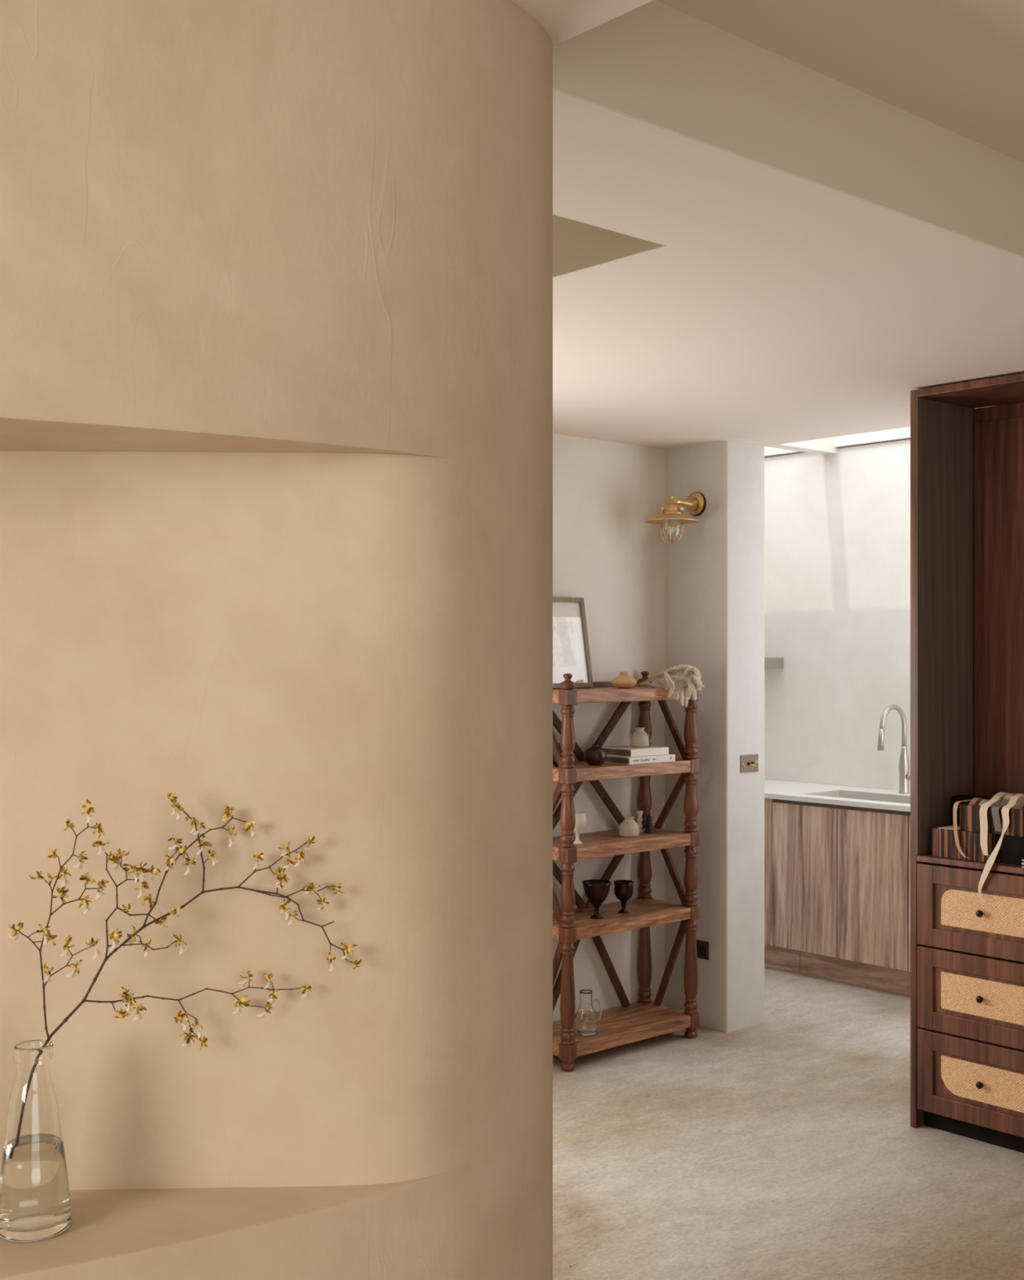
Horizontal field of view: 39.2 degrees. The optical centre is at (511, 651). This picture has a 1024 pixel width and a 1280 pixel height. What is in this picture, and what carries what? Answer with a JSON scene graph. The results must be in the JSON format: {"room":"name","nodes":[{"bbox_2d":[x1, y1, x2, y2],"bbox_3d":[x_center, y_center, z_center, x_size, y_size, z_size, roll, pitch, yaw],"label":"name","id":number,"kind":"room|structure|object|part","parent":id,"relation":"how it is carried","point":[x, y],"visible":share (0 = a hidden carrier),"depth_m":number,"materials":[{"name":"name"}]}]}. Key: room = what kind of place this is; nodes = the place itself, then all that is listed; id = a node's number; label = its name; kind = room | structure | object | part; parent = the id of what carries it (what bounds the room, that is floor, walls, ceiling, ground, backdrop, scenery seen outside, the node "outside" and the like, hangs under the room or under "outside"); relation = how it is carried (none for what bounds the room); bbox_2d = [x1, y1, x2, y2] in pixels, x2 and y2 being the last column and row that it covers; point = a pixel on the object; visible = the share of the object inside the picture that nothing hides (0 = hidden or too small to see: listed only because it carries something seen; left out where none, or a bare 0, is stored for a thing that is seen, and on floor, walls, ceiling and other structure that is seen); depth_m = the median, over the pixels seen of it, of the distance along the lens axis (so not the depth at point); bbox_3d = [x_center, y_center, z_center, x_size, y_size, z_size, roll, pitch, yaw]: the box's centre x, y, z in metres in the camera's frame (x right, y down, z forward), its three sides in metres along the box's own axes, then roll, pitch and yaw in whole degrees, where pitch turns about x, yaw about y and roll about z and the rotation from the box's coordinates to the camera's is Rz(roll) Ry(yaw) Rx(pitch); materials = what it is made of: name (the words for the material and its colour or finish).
{"room":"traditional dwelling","nodes":[
{"label":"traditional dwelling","id":0,"kind":"room"},
{"bbox_2d":[0,0,552,1279],"bbox_3d":[-1.218,0.344,2.616,1.308,2.452,2.732,0,0,-42],"label":"wall","id":1,"kind":"structure","parent":0,"point":[276,276],"depth_m":1.75,"materials":[{"name":"beige paint"}]},
{"bbox_2d":[0,1039,71,1241],"bbox_3d":[-0.540,0.547,1.622,0.082,0.208,0.082,0,0,-42],"label":"glass bottle","id":2,"kind":"object","parent":1,"relation":"on","point":[35,1202],"visible":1,"depth_m":1.60,"materials":[{"name":"clear glass"}]},
{"bbox_2d":[8,791,361,1050],"bbox_3d":[-0.379,0.368,1.690,0.402,0.407,0.069,0,0,-20],"label":"branch","id":3,"kind":"object","parent":2,"relation":"in","point":[114,858],"visible":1,"depth_m":1.69,"materials":[{"name":"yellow plant"}]},
{"bbox_3d":[-0.540,0.504,1.615,0.040,0.136,0.010,0,0,-9],"label":"stem","id":4,"kind":"part","parent":3,"relation":"part of","materials":[{"name":"brown plant"}]},
{"bbox_2d":[552,0,1023,257],"bbox_3d":[2.657,-0.966,1.429,3.070,0.208,4.603,0,0,-42],"label":"ceiling beam","id":5,"kind":"structure","parent":1,"relation":"attached to","point":[913,108],"depth_m":2.56,"materials":[{"name":"beige paint"}]},
{"bbox_2d":[552,433,664,1022],"bbox_3d":[-0.613,0.359,5.097,3.260,2.482,0.170,0,0,-42],"label":"wall","id":6,"kind":"structure","parent":0,"point":[605,553],"depth_m":5.89,"materials":[{"name":"paint"}]},
{"bbox_2d":[664,440,764,1031],"bbox_3d":[0.499,0.354,6.462,0.248,2.452,1.410,0,0,-42],"label":"wall pillar","id":7,"kind":"structure","parent":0,"point":[714,573],"depth_m":5.94,"materials":[{"name":"paint"}]},
{"bbox_2d":[644,492,706,543],"bbox_3d":[0.669,-0.553,5.883,0.268,0.224,0.223,0,0,-42],"label":"wall lamp","id":8,"kind":"object","parent":7,"relation":"attached to","point":[671,518],"visible":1,"depth_m":5.85,"materials":[{"name":"gold metal"}]},
{"bbox_3d":[0.652,-0.547,5.868,0.223,0.032,0.223,0,0,-42],"label":"lamp shade","id":9,"kind":"part","parent":8,"relation":"part of","materials":[{"name":"gold metal"}]},
{"bbox_3d":[0.704,-0.613,5.914,0.136,0.059,0.059,0,0,-42],"label":"arm","id":10,"kind":"part","parent":8,"relation":"part of","materials":[{"name":"gold metal"}]},
{"bbox_3d":[0.758,-0.617,5.963,0.015,0.094,0.094,0,0,-42],"label":"wall plate","id":11,"kind":"part","parent":8,"relation":"part of","materials":[{"name":"gold metal"}]},
{"bbox_2d":[696,939,708,959],"bbox_3d":[0.784,1.233,5.948,0.008,0.074,0.074,0,0,-42],"label":"wall socket","id":12,"kind":"object","parent":7,"relation":"attached to","point":[702,947],"visible":0.71,"depth_m":5.94,"materials":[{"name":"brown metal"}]},
{"bbox_2d":[740,754,758,773],"bbox_3d":[0.990,0.461,5.937,0.112,0.073,0.031,0,0,-42],"label":"light switch","id":13,"kind":"object","parent":7,"relation":"attached to","point":[748,762],"visible":1,"depth_m":5.94,"materials":[{"name":"gold metal"}]},
{"bbox_2d":[511,0,1023,448],"bbox_3d":[-0.061,-1.036,1.418,7.795,0.348,8.600,0,0,-42],"label":"ceiling","id":14,"kind":"structure","parent":0,"point":[776,307],"depth_m":3.49,"materials":[{"name":"beige paint"}]},
{"bbox_2d":[552,214,665,277],"bbox_3d":[-0.734,-0.966,3.135,1.472,0.208,1.541,0,0,-42],"label":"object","id":15,"kind":"structure","parent":14,"relation":"in","point":[577,246],"depth_m":3.23,"materials":[{"name":"beige paint"}]},
{"bbox_2d":[764,426,910,457],"bbox_3d":[1.609,-1.075,6.552,1.525,0.100,3.050,0,0,-42],"label":"window","id":16,"kind":"structure","parent":14,"relation":"attached to","point":[828,446],"depth_m":7.28,"materials":[{"name":"white glass"}]},
{"bbox_2d":[552,966,1023,1279],"bbox_3d":[0.605,1.600,1.877,9.400,0.100,8.800,0,0,-42],"label":"floor","id":17,"kind":"structure","parent":0,"point":[785,1146],"depth_m":4.37,"materials":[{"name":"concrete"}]},
{"bbox_2d":[552,671,698,1071],"bbox_3d":[0.379,0.815,5.647,0.745,1.471,0.310,0,0,-42],"label":"shelf rack","id":18,"kind":"object","parent":17,"relation":"on","point":[643,1019],"visible":0.71,"depth_m":5.63,"materials":[{"name":"brown wood"}]},
{"bbox_3d":[0.207,0.815,5.324,0.058,1.471,0.058,0,0,-42],"label":"leg","id":19,"kind":"part","parent":18,"relation":"part of","materials":[{"name":"brown wood"}]},
{"bbox_2d":[552,596,593,688],"bbox_3d":[0.140,-0.036,5.569,0.420,0.359,0.077,0,0,-42],"label":"framed print","id":20,"kind":"object","parent":18,"relation":"on","point":[571,649],"visible":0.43,"depth_m":5.65,"materials":[{"name":"brown wood"}]},
{"bbox_2d":[573,811,586,844],"bbox_3d":[0.247,0.668,5.441,0.069,0.118,0.069,0,0,-42],"label":"goblet","id":21,"kind":"object","parent":18,"relation":"on","point":[580,819],"visible":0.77,"depth_m":5.42,"materials":[{"name":"white ceramic"}]},
{"bbox_2d":[574,989,601,1035],"bbox_3d":[0.283,1.374,5.480,0.089,0.163,0.086,0,0,-42],"label":"glass jug","id":22,"kind":"object","parent":18,"relation":"on","point":[585,1016],"visible":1,"depth_m":5.45,"materials":[{"name":"clear glass"}]},
{"bbox_3d":[0.324,1.365,5.479,0.037,0.083,0.008,0,0,0],"label":"handle","id":23,"kind":"part","parent":22,"relation":"part of","materials":[{"name":"clear glass"}]},
{"bbox_2d":[583,743,606,765],"bbox_3d":[0.320,0.394,5.512,0.087,0.080,0.087,0,0,-42],"label":"round pot","id":24,"kind":"object","parent":18,"relation":"on","point":[594,755],"visible":1,"depth_m":5.48,"materials":[{"name":"ceramic"}]},
{"bbox_2d":[582,879,611,919],"bbox_3d":[0.326,0.954,5.531,0.114,0.139,0.114,0,0,-42],"label":"goblet","id":25,"kind":"object","parent":18,"relation":"on","point":[596,891],"visible":1,"depth_m":5.50,"materials":[{"name":"brown metal"}]},
{"bbox_3d":[0.287,0.131,5.751,0.633,0.023,0.014,0,0,-42],"label":"rail","id":26,"kind":"part","parent":18,"relation":"part of","materials":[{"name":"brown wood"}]},
{"bbox_3d":[0.379,0.167,5.647,0.727,0.047,0.294,0,0,-42],"label":"shelf","id":27,"kind":"part","parent":18,"relation":"part of","materials":[{"name":"brown wood"}]},
{"bbox_3d":[0.379,0.458,5.647,0.727,0.047,0.294,0,0,-42],"label":"shelf","id":28,"kind":"part","parent":18,"relation":"part of","materials":[{"name":"brown wood"}]},
{"bbox_3d":[0.379,0.750,5.647,0.727,0.047,0.294,0,0,-42],"label":"shelf","id":29,"kind":"part","parent":18,"relation":"part of","materials":[{"name":"brown wood"}]},
{"bbox_3d":[0.379,1.046,5.647,0.727,0.044,0.294,0,0,-42],"label":"shelf","id":30,"kind":"part","parent":18,"relation":"part of","materials":[{"name":"brown wood"}]},
{"bbox_3d":[0.379,1.479,5.647,0.727,0.046,0.294,0,0,-42],"label":"shelf","id":31,"kind":"part","parent":18,"relation":"part of","materials":[{"name":"brown wood"}]},
{"bbox_2d":[613,880,633,913],"bbox_3d":[0.439,0.963,5.645,0.080,0.122,0.080,0,0,-42],"label":"goblet","id":32,"kind":"object","parent":18,"relation":"on","point":[623,889],"visible":1,"depth_m":5.62,"materials":[{"name":"brown metal"}]},
{"bbox_2d":[610,671,636,688],"bbox_3d":[0.439,0.110,5.632,0.102,0.065,0.102,0,0,-42],"label":"vase","id":33,"kind":"object","parent":18,"relation":"on","point":[623,680],"visible":1,"depth_m":5.60,"materials":[{"name":"ceramic"}]},
{"bbox_2d":[618,815,639,837],"bbox_3d":[0.461,0.687,5.665,0.080,0.079,0.080,0,0,-42],"label":"ribbed vase","id":34,"kind":"object","parent":18,"relation":"on","point":[628,828],"visible":1,"depth_m":5.64,"materials":[{"name":"ceramic"}]},
{"bbox_2d":[604,754,675,764],"bbox_3d":[0.484,0.420,5.694,0.262,0.026,0.200,0,0,-42],"label":"book","id":35,"kind":"object","parent":18,"relation":"on","point":[664,757],"visible":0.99,"depth_m":5.61,"materials":[{"name":"beige paper"}]},
{"bbox_2d":[600,745,668,756],"bbox_3d":[0.481,0.392,5.697,0.215,0.028,0.180,0,0,-42],"label":"book","id":36,"kind":"object","parent":35,"relation":"on","point":[624,750],"visible":0.84,"depth_m":5.63,"materials":[{"name":"beige paper"}]},
{"bbox_2d":[630,727,648,747],"bbox_3d":[0.507,0.338,5.705,0.075,0.077,0.075,0,0,-42],"label":"ribbed vase","id":37,"kind":"object","parent":36,"relation":"on","point":[639,738],"visible":1,"depth_m":5.68,"materials":[{"name":"ceramic"}]},
{"bbox_2d":[635,810,643,832],"bbox_3d":[0.515,0.683,5.793,0.030,0.087,0.030,0,0,-42],"label":"candlestick","id":38,"kind":"object","parent":18,"relation":"on","point":[639,813],"visible":0.88,"depth_m":5.78,"materials":[{"name":"white ceramic"}]},
{"bbox_3d":[0.552,0.815,5.969,0.058,1.471,0.058,0,0,-42],"label":"leg","id":39,"kind":"part","parent":18,"relation":"part of","materials":[{"name":"brown wood"}]},
{"bbox_2d":[644,815,653,833],"bbox_3d":[0.550,0.692,5.771,0.036,0.069,0.036,0,0,-42],"label":"candlestick","id":40,"kind":"object","parent":18,"relation":"on","point":[648,818],"visible":1,"depth_m":5.76,"materials":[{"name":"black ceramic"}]},
{"bbox_2d":[634,664,704,706],"bbox_3d":[0.610,0.131,5.723,0.319,0.172,0.192,0,0,36],"label":"bunch","id":41,"kind":"object","parent":18,"relation":"on","point":[688,682],"visible":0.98,"depth_m":5.66,"materials":[{"name":"white"}]},
{"bbox_3d":[0.720,0.815,5.781,0.058,1.471,0.058,0,0,-42],"label":"leg","id":42,"kind":"part","parent":18,"relation":"part of","materials":[{"name":"brown wood"}]},
{"bbox_2d":[764,944,910,996],"bbox_3d":[1.679,1.490,6.594,0.016,0.121,2.760,0,0,-42],"label":"kickboard","id":43,"kind":"object","parent":17,"relation":"on","point":[897,981],"visible":0.46,"depth_m":6.74,"materials":[{"name":"brown wood"}]},
{"bbox_2d":[772,799,910,971],"bbox_3d":[1.731,1.070,6.885,0.580,0.716,0.756,0,0,-42],"label":"base cabinet","id":44,"kind":"object","parent":17,"relation":"on","point":[840,873],"visible":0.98,"depth_m":6.67,"materials":[{"name":"brown wood"}]},
{"bbox_2d":[764,798,774,946],"bbox_3d":[1.001,1.070,7.291,0.020,0.716,0.819,0,0,-42],"label":"filler panel","id":45,"kind":"object","parent":44,"relation":"attached to","point":[767,802],"visible":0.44,"depth_m":7.00,"materials":[{"name":"brown wood"}]},
{"bbox_3d":[1.396,1.077,6.840,0.020,0.695,0.373,0,0,-42],"label":"door","id":46,"kind":"part","parent":44,"relation":"part of","materials":[{"name":"brown wood"}]},
{"bbox_3d":[1.535,0.781,6.710,0.015,0.138,0.756,0,0,-42],"label":"rail","id":47,"kind":"part","parent":44,"relation":"part of","materials":[{"name":"brown wood"}]},
{"bbox_3d":[1.647,1.077,6.558,0.020,0.695,0.374,0,0,-42],"label":"door","id":48,"kind":"part","parent":44,"relation":"part of","materials":[{"name":"brown wood"}]},
{"bbox_2d":[908,815,910,971],"bbox_3d":[2.376,1.070,6.159,0.580,0.716,1.182,0,0,-42],"label":"base cabinet","id":49,"kind":"object","parent":17,"relation":"on","point":[908,815],"visible":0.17,"depth_m":6.40,"materials":[{"name":"brown wood"}]},
{"bbox_2d":[764,778,910,811],"bbox_3d":[1.852,0.699,6.749,0.616,0.023,2.770,0,0,-42],"label":"countertop","id":50,"kind":"structure","parent":49,"relation":"on","point":[775,789],"depth_m":6.96,"materials":[{"name":"white stone"}]},
{"bbox_2d":[803,790,910,804],"bbox_3d":[1.729,0.767,6.819,0.317,0.156,0.647,0,0,-42],"label":"sink","id":51,"kind":"object","parent":50,"relation":"in","point":[837,793],"visible":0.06,"depth_m":7.03,"materials":[{"name":"silver metal"}]},
{"bbox_2d":[876,704,910,793],"bbox_3d":[1.875,0.470,6.890,0.240,0.433,0.162,0,0,-42],"label":"tap","id":52,"kind":"object","parent":50,"relation":"on","point":[904,765],"visible":0.91,"depth_m":6.97,"materials":[{"name":"silver metal"}]},
{"bbox_3d":[1.838,0.360,6.931,0.211,0.213,0.023,0,0,-42],"label":"spout","id":53,"kind":"part","parent":52,"relation":"part of","materials":[{"name":"silver metal"}]},
{"bbox_2d":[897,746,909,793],"bbox_3d":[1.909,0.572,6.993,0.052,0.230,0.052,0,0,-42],"label":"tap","id":54,"kind":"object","parent":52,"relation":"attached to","point":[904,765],"depth_m":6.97,"materials":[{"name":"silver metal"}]},
{"bbox_2d":[910,373,1023,1152],"bbox_3d":[1.752,0.348,4.443,0.374,2.404,0.972,0,0,-42],"label":"wardrobe","id":55,"kind":"object","parent":17,"relation":"on","point":[966,462],"visible":0.96,"depth_m":4.71,"materials":[{"name":"brown wood"}]},
{"bbox_3d":[1.442,0.348,4.803,0.360,2.404,0.022,0,0,-42],"label":"panel","id":56,"kind":"part","parent":55,"relation":"part of","materials":[{"name":"brown wood"}]},
{"bbox_2d":[931,824,995,862],"bbox_3d":[1.483,0.616,4.628,0.140,0.092,0.209,0,0,-42],"label":"wooden box","id":57,"kind":"object","parent":55,"relation":"on","point":[943,842],"visible":0.61,"depth_m":4.58,"materials":[{"name":"brown wood"}]},
{"bbox_2d":[938,825,959,830],"bbox_3d":[1.432,0.569,4.648,0.080,0.002,0.070,0,0,-42],"label":"card","id":58,"kind":"object","parent":57,"relation":"on","point":[951,827],"visible":0.57,"depth_m":4.65,"materials":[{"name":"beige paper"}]},
{"bbox_2d":[952,797,982,857],"bbox_3d":[1.477,0.560,4.607,0.133,0.183,0.068,0,0,-42],"label":"ribbon","id":59,"kind":"object","parent":57,"relation":"on","point":[975,801],"visible":0.51,"depth_m":4.59,"materials":[{"name":"beige fabric"}]},
{"bbox_2d":[959,803,1023,836],"bbox_3d":[1.550,0.528,4.548,0.127,0.084,0.220,0,0,-42],"label":"wooden box","id":60,"kind":"object","parent":57,"relation":"on","point":[969,817],"visible":0.67,"depth_m":4.51,"materials":[{"name":"brown wood"}]},
{"bbox_2d":[977,799,988,805],"bbox_3d":[1.515,0.517,4.593,0.092,0.092,0.012,0,0,-42],"label":"ribbon","id":61,"kind":"object","parent":60,"relation":"in","point":[983,801],"visible":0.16,"depth_m":4.58,"materials":[{"name":"silver fabric"}]},
{"bbox_2d":[978,791,1009,855],"bbox_3d":[1.539,0.541,4.549,0.142,0.193,0.056,0,0,-42],"label":"ribbon","id":62,"kind":"object","parent":60,"relation":"in","point":[996,799],"visible":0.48,"depth_m":4.51,"materials":[{"name":"beige fabric"}]},
{"bbox_2d":[977,793,1023,897],"bbox_3d":[1.562,0.606,4.490,0.191,0.323,0.076,0,0,-17],"label":"ribbon","id":63,"kind":"object","parent":60,"relation":"in","point":[1016,801],"visible":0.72,"depth_m":4.46,"materials":[{"name":"beige fabric"}]},
{"bbox_2d":[991,793,1014,831],"bbox_3d":[1.564,0.505,4.522,0.137,0.117,0.048,0,0,-42],"label":"ribbon","id":64,"kind":"object","parent":60,"relation":"in","point":[994,809],"visible":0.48,"depth_m":4.49,"materials":[{"name":"grey fabric"}]},
{"bbox_3d":[1.752,-0.842,4.443,0.345,0.024,0.928,0,0,-42],"label":"panel","id":65,"kind":"part","parent":55,"relation":"part of","materials":[{"name":"brown wood"}]},
{"bbox_2d":[915,853,1023,874],"bbox_3d":[1.752,0.671,4.443,0.343,0.019,0.928,0,0,-42],"label":"shelf","id":66,"kind":"object","parent":55,"relation":"attached to","point":[923,860],"depth_m":4.56,"materials":[{"name":"brown wood"}]},
{"bbox_3d":[1.478,1.357,4.510,0.020,0.261,0.460,0,0,-42],"label":"drawer","id":67,"kind":"part","parent":55,"relation":"part of","materials":[{"name":"brown wood"}]},
{"bbox_3d":[1.478,1.088,4.510,0.020,0.262,0.460,0,0,-42],"label":"drawer","id":68,"kind":"part","parent":55,"relation":"part of","materials":[{"name":"brown wood"}]},
{"bbox_3d":[1.478,0.819,4.510,0.020,0.262,0.460,0,0,-42],"label":"drawer","id":69,"kind":"part","parent":55,"relation":"part of","materials":[{"name":"brown wood"}]},
{"bbox_2d":[951,795,991,824],"bbox_3d":[1.541,0.571,4.745,0.070,0.182,0.160,0,0,-42],"label":"wooden box","id":70,"kind":"object","parent":55,"relation":"on","point":[958,797],"visible":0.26,"depth_m":4.76,"materials":[{"name":"black wood"}]},
{"bbox_3d":[1.481,1.357,4.513,0.008,0.145,0.344,0,0,-42],"label":"drawer panel","id":71,"kind":"part","parent":55,"relation":"part of","materials":[{"name":"beige wicker"}]},
{"bbox_3d":[1.481,1.088,4.513,0.008,0.146,0.344,0,0,-42],"label":"drawer panel","id":72,"kind":"part","parent":55,"relation":"part of","materials":[{"name":"beige wicker"}]},
{"bbox_3d":[1.481,0.819,4.513,0.008,0.146,0.344,0,0,-42],"label":"drawer panel","id":73,"kind":"part","parent":55,"relation":"part of","materials":[{"name":"beige wicker"}]},
{"bbox_3d":[1.468,1.357,4.501,0.026,0.023,0.023,0,0,-42],"label":"knob","id":74,"kind":"part","parent":55,"relation":"part of","materials":[{"name":"brown metal"}]},
{"bbox_3d":[1.468,1.088,4.501,0.026,0.023,0.023,0,0,-42],"label":"knob","id":75,"kind":"part","parent":55,"relation":"part of","materials":[{"name":"brown metal"}]},
{"bbox_3d":[1.468,0.819,4.501,0.026,0.023,0.023,0,0,-42],"label":"knob","id":76,"kind":"part","parent":55,"relation":"part of","materials":[{"name":"brown metal"}]},
{"bbox_3d":[1.478,1.355,4.508,0.003,0.117,0.296,0,0,-42],"label":"cane panel","id":77,"kind":"part","parent":55,"relation":"part of","materials":[{"name":"beige wicker"}]},
{"bbox_3d":[1.478,1.086,4.508,0.003,0.118,0.296,0,0,-42],"label":"cane panel","id":78,"kind":"part","parent":55,"relation":"part of","materials":[{"name":"beige wicker"}]},
{"bbox_3d":[1.478,0.817,4.508,0.003,0.118,0.296,0,0,-42],"label":"cane panel","id":79,"kind":"part","parent":55,"relation":"part of","materials":[{"name":"beige wicker"}]},
{"bbox_3d":[1.884,0.330,4.560,0.022,2.320,0.928,0,0,-42],"label":"panel","id":80,"kind":"part","parent":55,"relation":"part of","materials":[{"name":"brown wood"}]},
{"bbox_2d":[995,834,1023,865],"bbox_3d":[1.613,0.616,4.501,0.115,0.092,0.149,0,0,-42],"label":"wooden box","id":81,"kind":"object","parent":55,"relation":"on","point":[1011,851],"visible":0.74,"depth_m":4.48,"materials":[{"name":"black wood"}]},
{"bbox_2d":[764,439,910,791],"bbox_3d":[2.109,0.265,7.031,0.140,2.630,3.100,0,0,-42],"label":"wall","id":82,"kind":"structure","parent":0,"point":[837,526],"depth_m":7.41,"materials":[{"name":"paint"}]},
{"bbox_2d":[764,657,782,668],"bbox_3d":[1.233,0.059,7.760,0.200,0.058,0.426,0,0,-42],"label":"wall shelf","id":83,"kind":"object","parent":82,"relation":"attached to","point":[769,663],"visible":0.24,"depth_m":7.61,"materials":[{"name":"beige"}]}
]}

